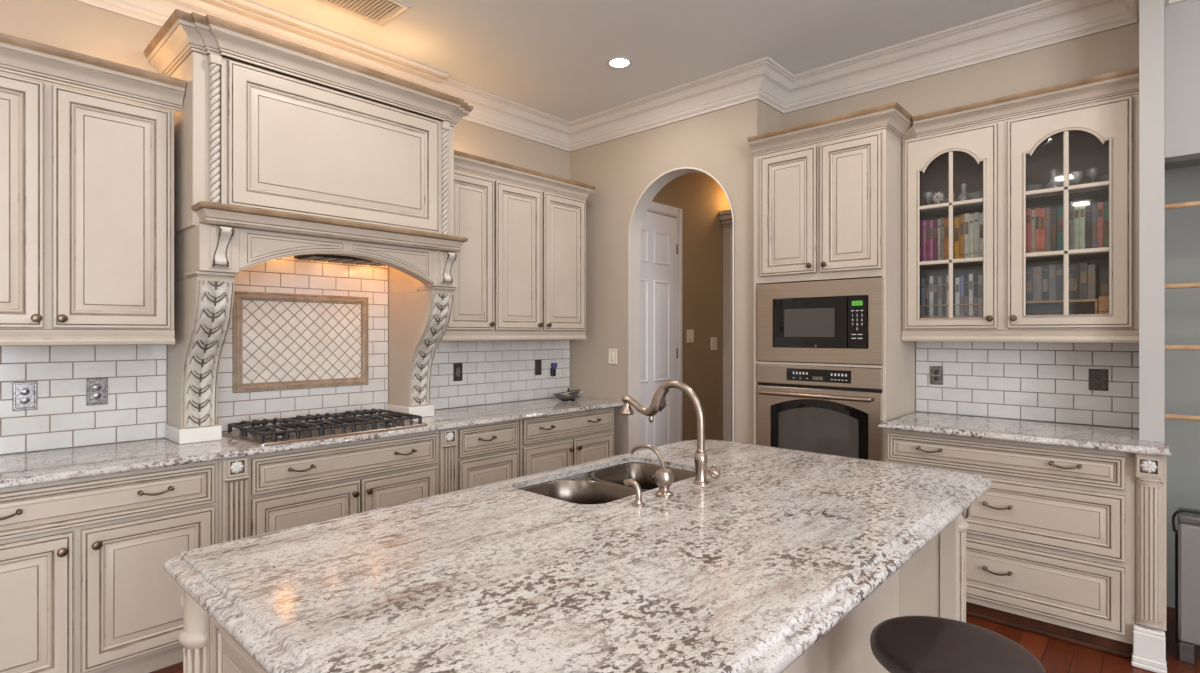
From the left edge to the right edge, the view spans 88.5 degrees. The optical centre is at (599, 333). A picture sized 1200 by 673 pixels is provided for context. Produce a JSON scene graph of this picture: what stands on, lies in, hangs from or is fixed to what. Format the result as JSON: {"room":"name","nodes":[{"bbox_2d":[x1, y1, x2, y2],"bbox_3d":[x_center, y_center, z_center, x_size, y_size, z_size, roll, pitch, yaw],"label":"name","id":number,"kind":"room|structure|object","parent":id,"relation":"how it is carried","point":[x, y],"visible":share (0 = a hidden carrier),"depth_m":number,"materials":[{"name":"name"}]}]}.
{"room":"kitchen","nodes":[
{"label":"kitchen","id":0,"kind":"room"},
{"bbox_2d":[0,0,569,454],"bbox_3d":[-3.012,-0.139,2.301,0.150,3.150,8.000,0,0,43],"label":"wall","id":1,"kind":"structure","parent":0,"point":[71,25],"depth_m":2.96,"materials":[{"name":"paint"}]},
{"bbox_2d":[0,344,165,454],"bbox_3d":[-2.768,0.282,2.448,0.008,0.477,1.747,0,0,43],"label":"tile backsplash","id":2,"kind":"structure","parent":1,"relation":"attached to","point":[135,410],"depth_m":2.84,"materials":[{"name":"tile"}]},
{"bbox_2d":[12,381,36,410],"bbox_3d":[-2.522,0.273,2.701,0.011,0.124,0.080,0,0,43],"label":"wall outlet","id":3,"kind":"object","parent":2,"relation":"attached to","point":[24,394],"visible":1,"depth_m":2.70,"materials":[{"name":"grey metal"}]},
{"bbox_2d":[20,388,29,403],"bbox_3d":[-2.520,0.273,2.699,0.007,0.069,0.030,0,0,43],"label":"socket","id":4,"kind":"object","parent":3,"relation":"attached to","point":[24,392],"depth_m":2.70,"materials":[{"name":"grey metal"}]},
{"bbox_2d":[86,378,107,405],"bbox_3d":[-2.354,0.271,2.883,0.011,0.124,0.078,0,0,43],"label":"wall outlet","id":5,"kind":"object","parent":2,"relation":"attached to","point":[97,388],"visible":1,"depth_m":2.88,"materials":[{"name":"grey metal"}]},
{"bbox_2d":[0,33,185,345],"bbox_3d":[-2.388,-0.553,2.565,0.407,1.203,1.034,0,0,43],"label":"upper cabinet","id":6,"kind":"object","parent":1,"relation":"attached to","point":[87,177],"visible":1,"depth_m":2.59,"materials":[{"name":"wood"}]},
{"bbox_2d":[217,256,387,431],"bbox_3d":[-1.722,0.021,3.589,0.008,1.001,1.042,0,0,43],"label":"tile backsplash","id":7,"kind":"structure","parent":1,"relation":"attached to","point":[292,275],"depth_m":3.62,"materials":[{"name":"tile"}]},
{"bbox_2d":[232,291,368,392],"bbox_3d":[-1.712,0.044,3.585,0.018,0.550,0.764,0,0,43],"label":"tile mural","id":8,"kind":"object","parent":7,"relation":"attached to","point":[281,341],"visible":1,"depth_m":3.56,"materials":[{"name":"tile"}]},
{"bbox_2d":[144,9,473,443],"bbox_3d":[-1.488,-0.434,3.378,0.634,1.911,1.540,0,0,43],"label":"range hood","id":9,"kind":"object","parent":1,"relation":"attached to","point":[283,148],"visible":1,"depth_m":3.03,"materials":[{"name":"wood"}]},
{"bbox_2d":[191,201,467,252],"bbox_3d":[-1.305,-0.532,3.210,0.136,0.087,1.386,0,0,43],"label":"mantel shelf","id":10,"kind":"object","parent":9,"relation":"attached to","point":[208,215],"depth_m":3.06,"materials":[{"name":"wood"}]},
{"bbox_2d":[200,0,448,82],"bbox_3d":[-3.246,-1.694,1.671,0.107,0.039,6.555,0,0,43],"label":"trim","id":11,"kind":"structure","parent":1,"relation":"attached to","point":[246,8],"depth_m":3.49,"materials":[{"name":"white wood"}]},
{"bbox_2d":[430,340,569,409],"bbox_3d":[-0.761,0.284,4.636,0.008,0.473,1.491,0,0,43],"label":"tile backsplash","id":12,"kind":"structure","parent":1,"relation":"attached to","point":[493,372],"depth_m":4.62,"materials":[{"name":"tile"}]},
{"bbox_2d":[453,363,461,380],"bbox_3d":[-1.004,0.270,4.357,0.010,0.128,0.074,0,0,43],"label":"rocker switch","id":13,"kind":"object","parent":12,"relation":"attached to","point":[457,367],"visible":1,"depth_m":4.35,"materials":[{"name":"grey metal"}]},
{"bbox_2d":[441,150,595,340],"bbox_3d":[-0.643,-0.558,4.482,0.387,1.209,1.386,0,0,43],"label":"upper cabinet","id":14,"kind":"object","parent":1,"relation":"attached to","point":[521,266],"visible":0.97,"depth_m":4.33,"materials":[{"name":"wood"}]},
{"bbox_2d":[247,0,1042,121],"bbox_3d":[1.005,-1.764,0.652,8.400,0.100,11.400,0,0,43],"label":"ceiling","id":15,"kind":"structure","parent":0,"point":[550,57],"depth_m":3.55,"materials":[{"name":"paint"}]},
{"bbox_2d":[315,0,410,26],"bbox_3d":[-1.224,-1.706,3.182,0.305,0.014,0.375,0,0,43],"label":"ceiling vent","id":16,"kind":"object","parent":15,"relation":"in","point":[378,12],"visible":1,"depth_m":3.22,"materials":[{"name":"beige metal"}]},
{"bbox_2d":[606,57,631,68],"bbox_3d":[0.122,-1.708,3.887,0.164,0.010,0.164,0,0,43],"label":"recessed light","id":17,"kind":"object","parent":15,"relation":"in","point":[615,62],"visible":1,"depth_m":3.88,"materials":[{"name":"beige"}]},
{"bbox_2d":[150,606,1199,672],"bbox_3d":[2.120,1.486,1.868,8.400,0.100,8.100,0,0,43],"label":"floor","id":18,"kind":"structure","parent":0,"point":[1055,655],"depth_m":2.74,"materials":[{"name":"brown wood"}]},
{"bbox_2d":[0,460,217,672],"bbox_3d":[-2.236,0.995,2.545,0.658,0.881,1.010,0,0,43],"label":"base cabinet","id":19,"kind":"object","parent":18,"relation":"on","point":[85,587],"visible":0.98,"depth_m":2.42,"materials":[{"name":"wood"}]},
{"bbox_2d":[218,428,456,543],"bbox_3d":[-1.476,0.995,3.374,0.658,0.881,1.237,0,0,43],"label":"base cabinet","id":20,"kind":"object","parent":18,"relation":"on","point":[259,494],"visible":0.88,"depth_m":3.08,"materials":[{"name":"wood"}]},
{"bbox_2d":[0,397,622,488],"bbox_3d":[-1.428,0.537,3.425,0.644,0.031,4.198,0,0,43],"label":"countertop","id":21,"kind":"structure","parent":20,"relation":"on","point":[38,467],"depth_m":2.79,"materials":[{"name":"stone"}]},
{"bbox_2d":[223,408,426,445],"bbox_3d":[-1.471,0.487,3.352,0.530,0.067,0.897,0,0,43],"label":"gas cooktop","id":22,"kind":"object","parent":21,"relation":"in","point":[350,424],"visible":1,"depth_m":3.22,"materials":[{"name":"metal"}]},
{"bbox_2d":[553,388,583,400],"bbox_3d":[-0.248,0.472,4.820,0.180,0.098,0.290,0,0,43],"label":"glass bowl","id":23,"kind":"object","parent":21,"relation":"on","point":[571,396],"visible":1,"depth_m":4.77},
{"bbox_2d":[456,420,518,490],"bbox_3d":[-0.892,0.995,4.010,0.658,0.881,0.487,0,0,43],"label":"base cabinet","id":24,"kind":"object","parent":18,"relation":"on","point":[486,453],"visible":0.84,"depth_m":3.79,"materials":[{"name":"wood"}]},
{"bbox_2d":[519,407,613,476],"bbox_3d":[-0.408,0.995,4.538,0.658,0.881,0.922,0,0,43],"label":"base cabinet","id":25,"kind":"object","parent":18,"relation":"on","point":[546,443],"visible":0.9,"depth_m":4.29,"materials":[{"name":"wood"}]},
{"bbox_2d":[178,476,970,672],"bbox_3d":[0.190,1.002,1.896,1.226,0.867,2.261,0,0,43],"label":"kitchen island","id":26,"kind":"object","parent":18,"relation":"on","point":[932,582],"visible":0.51,"depth_m":2.14,"materials":[{"name":"beige wood"}]},
{"bbox_2d":[163,440,991,672],"bbox_3d":[0.205,0.544,1.881,1.311,0.044,2.300,0,0,43],"label":"island countertop","id":27,"kind":"structure","parent":26,"relation":"on","point":[745,570],"depth_m":1.38,"materials":[{"name":"stone"}]},
{"bbox_2d":[518,462,695,503],"bbox_3d":[0.059,0.643,2.237,0.419,0.200,0.708,0,0,43],"label":"double sink","id":28,"kind":"object","parent":27,"relation":"in","point":[608,485],"visible":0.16,"depth_m":2.28,"materials":[{"name":"metal"}]},
{"bbox_2d":[518,479,644,503],"bbox_3d":[-0.065,0.643,2.101,0.419,0.200,0.341,0,0,43],"label":"basin","id":29,"kind":"object","parent":28,"relation":"in","point":[577,491],"depth_m":2.26,"materials":[{"name":"silver metal"}]},
{"bbox_2d":[590,462,695,490],"bbox_3d":[0.175,0.633,2.363,0.419,0.180,0.366,0,0,43],"label":"basin","id":30,"kind":"object","parent":28,"relation":"in","point":[611,478],"depth_m":2.53,"materials":[{"name":"silver metal"}]},
{"bbox_2d":[623,479,644,506],"bbox_3d":[0.103,0.484,1.886,0.077,0.075,0.040,0,0,43],"label":"soap dispenser","id":31,"kind":"object","parent":27,"relation":"on","point":[638,502],"visible":1,"depth_m":1.87,"materials":[{"name":"silver metal"}]},
{"bbox_2d":[630,444,673,496],"bbox_3d":[0.167,0.444,2.031,0.173,0.155,0.062,0,0,43],"label":"water dispenser","id":32,"kind":"object","parent":27,"relation":"on","point":[664,477],"visible":1,"depth_m":1.98,"materials":[{"name":"silver metal"}]},
{"bbox_2d":[620,381,720,484],"bbox_3d":[0.244,0.345,2.255,0.436,0.352,0.056,0,0,43],"label":"kitchen faucet","id":33,"kind":"object","parent":27,"relation":"on","point":[700,458],"visible":1,"depth_m":2.17,"materials":[{"name":"silver metal"}]},
{"bbox_2d":[747,102,914,461],"bbox_3d":[1.482,0.092,3.852,0.893,2.685,0.637,0,0,43],"label":"tall cabinet","id":34,"kind":"object","parent":18,"relation":"on","point":[829,210],"visible":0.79,"depth_m":3.62,"materials":[{"name":"beige wood"}]},
{"bbox_2d":[757,364,882,460],"bbox_3d":[1.429,0.565,3.841,0.765,0.742,0.527,0,0,43],"label":"oven","id":35,"kind":"object","parent":34,"relation":"in","point":[831,410],"visible":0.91,"depth_m":3.65,"materials":[{"name":"metal"}]},
{"bbox_2d":[758,382,881,391],"bbox_3d":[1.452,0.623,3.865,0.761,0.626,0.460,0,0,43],"label":"handle","id":36,"kind":"object","parent":35,"relation":"in","point":[762,386],"depth_m":3.69,"materials":[{"name":"silver metal"}]},
{"bbox_2d":[757,277,883,364],"bbox_3d":[1.413,-0.072,3.819,0.770,0.488,0.381,0,0,43],"label":"microwave","id":37,"kind":"object","parent":34,"relation":"in","point":[827,321],"visible":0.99,"depth_m":3.65,"materials":[{"name":"metal"}]},
{"bbox_2d":[870,616,1045,672],"bbox_3d":[0.872,1.107,1.520,0.376,0.660,0.376,0,0,43],"label":"bar stool","id":38,"kind":"object","parent":18,"relation":"on","point":[902,644],"visible":1,"depth_m":1.53,"materials":[{"name":"brown leather"}]},
{"bbox_2d":[885,429,1166,672],"bbox_3d":[2.173,0.976,3.206,1.146,0.919,0.645,0,0,43],"label":"base cabinet","id":39,"kind":"object","parent":18,"relation":"on","point":[1067,544],"visible":0.78,"depth_m":2.85,"materials":[{"name":"beige wood"}]},
{"bbox_2d":[878,412,1171,456],"bbox_3d":[2.168,0.499,3.200,1.174,0.031,0.643,0,0,43],"label":"countertop","id":40,"kind":"structure","parent":39,"relation":"on","point":[1127,440],"depth_m":3.08,"materials":[{"name":"stone"}]},
{"bbox_2d":[1172,507,1199,663],"bbox_3d":[2.753,1.104,2.630,0.457,0.662,0.192,0,0,43],"label":"metal bin","id":41,"kind":"object","parent":18,"relation":"on","point":[1187,540],"visible":1,"depth_m":2.68,"materials":[{"name":"metal"}]},
{"bbox_2d":[570,99,782,455],"bbox_3d":[0.500,-0.139,4.847,1.885,3.150,0.500,0,0,43],"label":"wall","id":42,"kind":"structure","parent":0,"point":[716,143],"depth_m":4.71,"materials":[{"name":"paint"}]},
{"bbox_2d":[74,0,1184,151],"bbox_3d":[0.083,-1.623,-0.280,7.899,0.179,8.359,0,0,43],"label":"trim","id":43,"kind":"structure","parent":42,"relation":"attached to","point":[1043,23],"depth_m":3.85,"materials":[{"name":"white wood"}]},
{"bbox_2d":[628,167,734,452],"bbox_3d":[0.606,0.118,4.499,0.930,2.635,0.142,0,0,43],"label":"trim","id":44,"kind":"structure","parent":42,"relation":"attached to","point":[639,211],"depth_m":4.77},
{"bbox_2d":[648,172,730,440],"bbox_3d":[1.070,-0.139,6.109,0.120,3.150,2.869,0,0,43],"label":"wall","id":45,"kind":"structure","parent":0,"point":[700,198],"depth_m":5.93,"materials":[{"name":"paint"}]},
{"bbox_2d":[641,211,677,449],"bbox_3d":[0.434,0.194,5.292,0.038,2.475,0.768,0,0,43],"label":"door","id":46,"kind":"structure","parent":45,"relation":"in","point":[659,246],"depth_m":5.36,"materials":[{"name":"white wood"}]},
{"bbox_2d":[647,201,681,441],"bbox_3d":[0.457,0.146,5.324,0.035,2.580,0.865,0,0,43],"label":"trim","id":47,"kind":"structure","parent":45,"relation":"attached to","point":[654,207],"depth_m":5.59,"materials":[{"name":"white wood"}]},
{"bbox_2d":[719,210,732,440],"bbox_3d":[1.349,0.106,6.198,0.169,2.660,0.300,0,0,43],"label":"pilaster","id":48,"kind":"object","parent":45,"relation":"attached to","point":[726,215],"visible":0.43,"depth_m":6.15,"materials":[{"name":"beige wood"}]},
{"bbox_2d":[783,23,1199,607],"bbox_3d":[2.493,-0.139,3.507,2.865,3.150,0.480,0,0,43],"label":"wall","id":49,"kind":"structure","parent":0,"point":[1182,178],"depth_m":3.23,"materials":[{"name":"paint"}]},
{"bbox_2d":[915,341,1132,428],"bbox_3d":[2.097,-0.139,3.803,1.880,3.150,0.120,0,0,43],"label":"wall","id":50,"kind":"structure","parent":0,"point":[915,341],"depth_m":3.79,"materials":[{"name":"paint"}]},
{"bbox_2d":[902,67,1138,342],"bbox_3d":[2.236,-0.599,3.347,1.052,1.285,0.356,0,0,43],"label":"display cabinet","id":51,"kind":"object","parent":50,"relation":"attached to","point":[1002,160],"depth_m":3.26,"materials":[{"name":"wood"}]},
{"bbox_2d":[925,277,928,315],"bbox_3d":[1.972,-0.188,3.670,0.021,0.295,0.165,0,0,43],"label":"book","id":52,"kind":"object","parent":51,"relation":"in","point":[926,278],"visible":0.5,"depth_m":3.61,"materials":[{"name":"grey paper"}]},
{"bbox_2d":[926,220,929,260],"bbox_3d":[1.972,-0.536,3.652,0.021,0.245,0.195,0,0,43],"label":"book","id":53,"kind":"object","parent":51,"relation":"on","point":[927,222],"visible":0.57,"depth_m":3.58,"materials":[{"name":"purple paper"}]},
{"bbox_2d":[929,276,937,315],"bbox_3d":[1.988,-0.188,3.655,0.021,0.296,0.165,0,0,43],"label":"book","id":54,"kind":"object","parent":51,"relation":"in","point":[931,278],"visible":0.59,"depth_m":3.59,"materials":[{"name":"paper"}]},
{"bbox_2d":[933,220,937,260],"bbox_3d":[2.000,-0.536,3.626,0.023,0.245,0.195,0,0,43],"label":"book","id":55,"kind":"object","parent":51,"relation":"on","point":[935,222],"visible":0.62,"depth_m":3.55,"materials":[{"name":"purple paper"}]},
{"bbox_2d":[934,278,937,315],"bbox_3d":[2.005,-0.184,3.639,0.021,0.286,0.165,0,0,43],"label":"book","id":56,"kind":"object","parent":51,"relation":"in","point":[935,279],"visible":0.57,"depth_m":3.58,"materials":[{"name":"grey paper"}]},
{"bbox_2d":[938,276,941,317],"bbox_3d":[2.022,-0.186,3.624,0.021,0.292,0.165,0,0,43],"label":"book","id":57,"kind":"object","parent":51,"relation":"in","point":[940,277],"visible":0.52,"depth_m":3.56,"materials":[{"name":"paper"}]},
{"bbox_2d":[942,275,946,317],"bbox_3d":[2.038,-0.188,3.609,0.021,0.296,0.165,0,0,43],"label":"book","id":58,"kind":"object","parent":51,"relation":"in","point":[944,278],"visible":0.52,"depth_m":3.55,"materials":[{"name":"grey paper"}]},
{"bbox_2d":[944,218,948,259],"bbox_3d":[2.044,-0.537,3.586,0.025,0.248,0.195,0,0,43],"label":"book","id":59,"kind":"object","parent":51,"relation":"on","point":[946,220],"visible":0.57,"depth_m":3.52,"materials":[{"name":"orange paper"}]},
{"bbox_2d":[954,217,959,258],"bbox_3d":[2.082,-0.536,3.551,0.026,0.246,0.195,0,0,43],"label":"book","id":60,"kind":"object","parent":51,"relation":"on","point":[956,219],"visible":0.57,"depth_m":3.48,"materials":[{"name":"paper"}]},
{"bbox_2d":[955,277,959,317],"bbox_3d":[2.088,-0.181,3.563,0.021,0.280,0.165,0,0,43],"label":"book","id":61,"kind":"object","parent":51,"relation":"in","point":[957,280],"visible":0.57,"depth_m":3.50,"materials":[{"name":"paper"}]},
{"bbox_2d":[960,215,964,258],"bbox_3d":[2.100,-0.541,3.534,0.023,0.255,0.195,0,0,43],"label":"book","id":62,"kind":"object","parent":51,"relation":"on","point":[962,217],"visible":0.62,"depth_m":3.46,"materials":[{"name":"paper"}]},
{"bbox_2d":[960,275,965,317],"bbox_3d":[2.104,-0.187,3.548,0.021,0.293,0.165,0,0,43],"label":"book","id":63,"kind":"object","parent":51,"relation":"in","point":[961,276],"visible":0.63,"depth_m":3.49,"materials":[{"name":"paper"}]},
{"bbox_2d":[964,276,968,314],"bbox_3d":[2.121,-0.183,3.533,0.021,0.285,0.165,0,0,43],"label":"book","id":64,"kind":"object","parent":51,"relation":"in","point":[966,278],"visible":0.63,"depth_m":3.47,"materials":[{"name":"grey paper"}]},
{"bbox_2d":[965,213,969,257],"bbox_3d":[2.118,-0.544,3.518,0.023,0.261,0.195,0,0,43],"label":"book","id":65,"kind":"object","parent":51,"relation":"on","point":[966,214],"visible":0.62,"depth_m":3.44,"materials":[{"name":"paper"}]},
{"bbox_2d":[969,214,973,257],"bbox_3d":[2.135,-0.541,3.502,0.021,0.254,0.195,0,0,43],"label":"book","id":66,"kind":"object","parent":51,"relation":"on","point":[971,216],"visible":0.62,"depth_m":3.43,"materials":[{"name":"paper"}]},
{"bbox_2d":[969,274,977,314],"bbox_3d":[2.138,-0.189,3.518,0.021,0.298,0.165,0,0,43],"label":"book","id":67,"kind":"object","parent":51,"relation":"in","point":[971,276],"visible":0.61,"depth_m":3.46,"materials":[{"name":"paper"}]},
{"bbox_2d":[973,277,977,314],"bbox_3d":[2.154,-0.180,3.502,0.021,0.280,0.165,0,0,43],"label":"book","id":68,"kind":"object","parent":51,"relation":"in","point":[975,279],"visible":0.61,"depth_m":3.44,"materials":[{"name":"grey paper"}]},
{"bbox_2d":[974,212,979,257],"bbox_3d":[2.153,-0.544,3.486,0.025,0.262,0.195,0,0,43],"label":"book","id":69,"kind":"object","parent":51,"relation":"on","point":[976,214],"visible":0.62,"depth_m":3.42,"materials":[{"name":"paper"}]},
{"bbox_2d":[978,275,982,314],"bbox_3d":[2.171,-0.184,3.487,0.021,0.286,0.165,0,0,43],"label":"book","id":70,"kind":"object","parent":51,"relation":"in","point":[980,277],"visible":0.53,"depth_m":3.43,"materials":[{"name":"paper"}]},
{"bbox_2d":[979,213,982,256],"bbox_3d":[2.171,-0.540,3.469,0.023,0.254,0.195,0,0,43],"label":"book","id":71,"kind":"object","parent":51,"relation":"on","point":[980,214],"visible":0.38,"depth_m":3.40,"materials":[{"name":"paper"}]},
{"bbox_2d":[920,185,1108,218],"bbox_3d":[2.270,-0.720,3.384,1.014,0.016,0.237,0,0,43],"label":"shelf","id":72,"kind":"object","parent":51,"relation":"attached to","point":[1094,194],"depth_m":3.31,"materials":[{"name":"beige wood"}]},
{"bbox_2d":[920,252,1108,269],"bbox_3d":[2.270,-0.405,3.384,1.014,0.016,0.237,0,0,43],"label":"shelf","id":73,"kind":"object","parent":51,"relation":"attached to","point":[1095,257],"depth_m":3.33,"materials":[{"name":"beige wood"}]},
{"bbox_2d":[1026,208,1031,252],"bbox_3d":[2.329,-0.538,3.324,0.021,0.249,0.195,0,0,43],"label":"book","id":74,"kind":"object","parent":51,"relation":"on","point":[1028,211],"visible":0.57,"depth_m":3.25,"materials":[{"name":"paper"}]},
{"bbox_2d":[1031,210,1034,252],"bbox_3d":[2.344,-0.533,3.311,0.015,0.239,0.195,0,0,43],"label":"book","id":75,"kind":"object","parent":51,"relation":"on","point":[1032,211],"visible":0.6,"depth_m":3.24,"materials":[{"name":"paper"}]},
{"bbox_2d":[1035,208,1040,251],"bbox_3d":[2.358,-0.537,3.298,0.021,0.247,0.195,0,0,43],"label":"book","id":76,"kind":"object","parent":51,"relation":"on","point":[1037,210],"visible":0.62,"depth_m":3.23,"materials":[{"name":"paper"}]},
{"bbox_2d":[1040,208,1044,251],"bbox_3d":[2.374,-0.534,3.284,0.021,0.241,0.195,0,0,43],"label":"book","id":77,"kind":"object","parent":51,"relation":"on","point":[1042,211],"visible":0.59,"depth_m":3.21,"materials":[{"name":"paper"}]},
{"bbox_2d":[1045,207,1050,251],"bbox_3d":[2.391,-0.536,3.268,0.023,0.245,0.195,0,0,43],"label":"book","id":78,"kind":"object","parent":51,"relation":"on","point":[1047,209],"visible":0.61,"depth_m":3.20,"materials":[{"name":"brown paper"}]},
{"bbox_2d":[1051,206,1056,250],"bbox_3d":[2.409,-0.536,3.251,0.025,0.246,0.195,0,0,43],"label":"book","id":79,"kind":"object","parent":51,"relation":"on","point":[1053,208],"visible":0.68,"depth_m":3.18,"materials":[{"name":"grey paper"}]},
{"bbox_2d":[1057,206,1062,250],"bbox_3d":[2.429,-0.535,3.233,0.027,0.244,0.195,0,0,43],"label":"book","id":80,"kind":"object","parent":51,"relation":"on","point":[1059,208],"visible":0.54,"depth_m":3.16,"materials":[{"name":"teal paper"}]},
{"bbox_2d":[1026,299,1097,313],"bbox_3d":[2.418,-0.107,3.247,0.335,0.134,0.185,0,0,43],"label":"shelf riser","id":81,"kind":"object","parent":51,"relation":"on","point":[1095,301],"visible":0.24,"depth_m":3.18,"materials":[{"name":"brown wood"}]},
{"bbox_2d":[1026,268,1032,300],"bbox_3d":[2.325,-0.262,3.319,0.033,0.173,0.155,0,0,43],"label":"book","id":82,"kind":"object","parent":81,"relation":"on","point":[1029,271],"visible":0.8,"depth_m":3.26,"materials":[{"name":"grey paper"}]},
{"bbox_2d":[1033,267,1041,300],"bbox_3d":[2.351,-0.264,3.295,0.037,0.177,0.155,0,0,43],"label":"book","id":83,"kind":"object","parent":81,"relation":"on","point":[1037,271],"visible":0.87,"depth_m":3.24,"materials":[{"name":"grey paper"}]},
{"bbox_2d":[1042,265,1048,300],"bbox_3d":[2.376,-0.267,3.272,0.029,0.184,0.155,0,0,43],"label":"book","id":84,"kind":"object","parent":81,"relation":"on","point":[1045,268],"visible":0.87,"depth_m":3.21,"materials":[{"name":"grey paper"}]},
{"bbox_2d":[1049,265,1055,299],"bbox_3d":[2.398,-0.267,3.251,0.029,0.183,0.155,0,0,43],"label":"book","id":85,"kind":"object","parent":81,"relation":"on","point":[1052,268],"visible":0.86,"depth_m":3.19,"materials":[{"name":"grey paper"}]},
{"bbox_2d":[1056,265,1062,299],"bbox_3d":[2.421,-0.266,3.230,0.031,0.181,0.155,0,0,43],"label":"book","id":86,"kind":"object","parent":81,"relation":"on","point":[1059,268],"visible":0.77,"depth_m":3.17,"materials":[{"name":"grey paper"}]},
{"bbox_2d":[1069,264,1078,299],"bbox_3d":[2.455,-0.265,3.196,0.063,0.181,0.159,0,0,43],"label":"book","id":87,"kind":"object","parent":81,"relation":"on","point":[1073,268],"visible":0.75,"depth_m":3.13,"materials":[{"name":"grey paper"}]},
{"bbox_2d":[1079,262,1089,298],"bbox_3d":[2.493,-0.267,3.165,0.033,0.184,0.155,0,0,43],"label":"book","id":88,"kind":"object","parent":81,"relation":"on","point":[1083,267],"visible":0.89,"depth_m":3.11,"materials":[{"name":"grey paper"}]},
{"bbox_2d":[1088,264,1097,298],"bbox_3d":[2.516,-0.262,3.143,0.029,0.173,0.155,0,0,43],"label":"book","id":89,"kind":"object","parent":81,"relation":"on","point":[1093,268],"visible":0.94,"depth_m":3.09,"materials":[{"name":"grey paper"}]},
{"bbox_2d":[1069,205,1073,249],"bbox_3d":[2.463,-0.533,3.202,0.019,0.239,0.195,0,0,43],"label":"book","id":90,"kind":"object","parent":51,"relation":"on","point":[1071,208],"visible":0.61,"depth_m":3.13,"materials":[{"name":"paper"}]},
{"bbox_2d":[1074,203,1079,249],"bbox_3d":[2.478,-0.537,3.188,0.021,0.246,0.195,0,0,43],"label":"book","id":91,"kind":"object","parent":51,"relation":"on","point":[1077,205],"visible":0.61,"depth_m":3.12,"materials":[{"name":"paper"}]},
{"bbox_2d":[1080,202,1084,248],"bbox_3d":[2.495,-0.539,3.173,0.021,0.250,0.195,0,0,43],"label":"book","id":92,"kind":"object","parent":51,"relation":"on","point":[1082,204],"visible":0.61,"depth_m":3.10,"materials":[{"name":"paper"}]},
{"bbox_2d":[1085,202,1091,248],"bbox_3d":[2.512,-0.537,3.156,0.025,0.248,0.195,0,0,43],"label":"book","id":93,"kind":"object","parent":51,"relation":"on","point":[1088,205],"visible":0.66,"depth_m":3.08,"materials":[{"name":"grey paper"}]},
{"bbox_2d":[1092,203,1096,247],"bbox_3d":[2.530,-0.533,3.140,0.021,0.239,0.195,0,0,43],"label":"book","id":94,"kind":"object","parent":51,"relation":"on","point":[1094,205],"visible":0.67,"depth_m":3.07,"materials":[{"name":"grey paper"}]},
{"bbox_2d":[1097,202,1102,247],"bbox_3d":[2.546,-0.533,3.125,0.021,0.240,0.195,0,0,43],"label":"book","id":95,"kind":"object","parent":51,"relation":"on","point":[1099,204],"visible":0.62,"depth_m":3.05,"materials":[{"name":"paper"}]},
{"bbox_2d":[1098,296,1108,313],"bbox_3d":[2.538,-0.113,3.046,0.108,0.146,0.076,0,0,43],"label":"cardboard box","id":96,"kind":"object","parent":51,"relation":"on","point":[1103,301],"visible":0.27,"depth_m":3.04,"materials":[{"name":"cardboard"}]},
{"bbox_2d":[1100,269,1108,295],"bbox_3d":[2.578,-0.182,3.141,0.035,0.284,0.115,0,0,43],"label":"book","id":97,"kind":"object","parent":51,"relation":"in","point":[1104,274],"visible":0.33,"depth_m":3.10,"materials":[{"name":"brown paper"}]},
{"bbox_2d":[1103,201,1108,246],"bbox_3d":[2.564,-0.533,3.109,0.025,0.240,0.195,0,0,43],"label":"book","id":98,"kind":"object","parent":51,"relation":"on","point":[1105,204],"visible":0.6,"depth_m":3.04,"materials":[{"name":"green paper"}]},
{"bbox_2d":[916,341,1138,428],"bbox_3d":[2.355,0.264,3.477,1.052,0.439,0.008,0,0,43],"label":"tile backsplash","id":99,"kind":"structure","parent":50,"relation":"attached to","point":[1033,381],"depth_m":3.42,"materials":[{"name":"tile"}]},
{"bbox_2d":[930,366,942,384],"bbox_3d":[2.046,0.253,3.746,0.072,0.112,0.011,0,0,43],"label":"wall outlet","id":100,"kind":"object","parent":99,"relation":"attached to","point":[936,372],"visible":1,"depth_m":3.74,"materials":[{"name":"grey metal"}]},
{"bbox_2d":[1089,369,1107,390],"bbox_3d":[2.612,0.241,3.227,0.080,0.112,0.011,0,0,43],"label":"wall outlet","id":101,"kind":"object","parent":99,"relation":"attached to","point":[1098,378],"visible":1,"depth_m":3.23,"materials":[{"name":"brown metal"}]},
{"bbox_2d":[1139,0,1164,631],"bbox_3d":[2.719,-0.139,3.029,0.085,3.150,0.680,0,0,43],"label":"wall","id":102,"kind":"structure","parent":0,"point":[1151,12],"depth_m":2.78,"materials":[{"name":"white paint"}]},
{"bbox_2d":[1165,0,1199,162],"bbox_3d":[4.268,-0.139,1.473,4.299,3.150,0.120,0,0,43],"label":"wall","id":103,"kind":"structure","parent":0,"point":[1182,19],"depth_m":2.84,"materials":[{"name":"white paint"}]},
{"bbox_2d":[1165,201,1199,208],"bbox_3d":[2.943,-0.599,2.654,0.748,0.024,0.023,0,0,43],"label":"wooden rod","id":104,"kind":"object","parent":103,"relation":"attached to","point":[1194,203],"visible":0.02,"depth_m":2.86,"materials":[{"name":"brown wood"}]},
{"bbox_2d":[1165,414,1199,420],"bbox_3d":[2.943,0.389,2.654,0.748,0.024,0.023,0,0,43],"label":"wooden rod","id":105,"kind":"object","parent":103,"relation":"attached to","point":[1167,416],"visible":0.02,"depth_m":2.86,"materials":[{"name":"brown wood"}]},
{"bbox_2d":[1165,282,1199,288],"bbox_3d":[2.943,-0.224,2.654,0.748,0.024,0.023,0,0,43],"label":"wooden rod","id":106,"kind":"object","parent":103,"relation":"attached to","point":[1175,285],"visible":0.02,"depth_m":2.86,"materials":[{"name":"brown wood"}]},
{"bbox_2d":[1165,345,1199,349],"bbox_3d":[2.943,0.064,2.654,0.748,0.024,0.023,0,0,43],"label":"wooden rod","id":107,"kind":"object","parent":103,"relation":"attached to","point":[1167,347],"visible":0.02,"depth_m":2.86,"materials":[{"name":"brown wood"}]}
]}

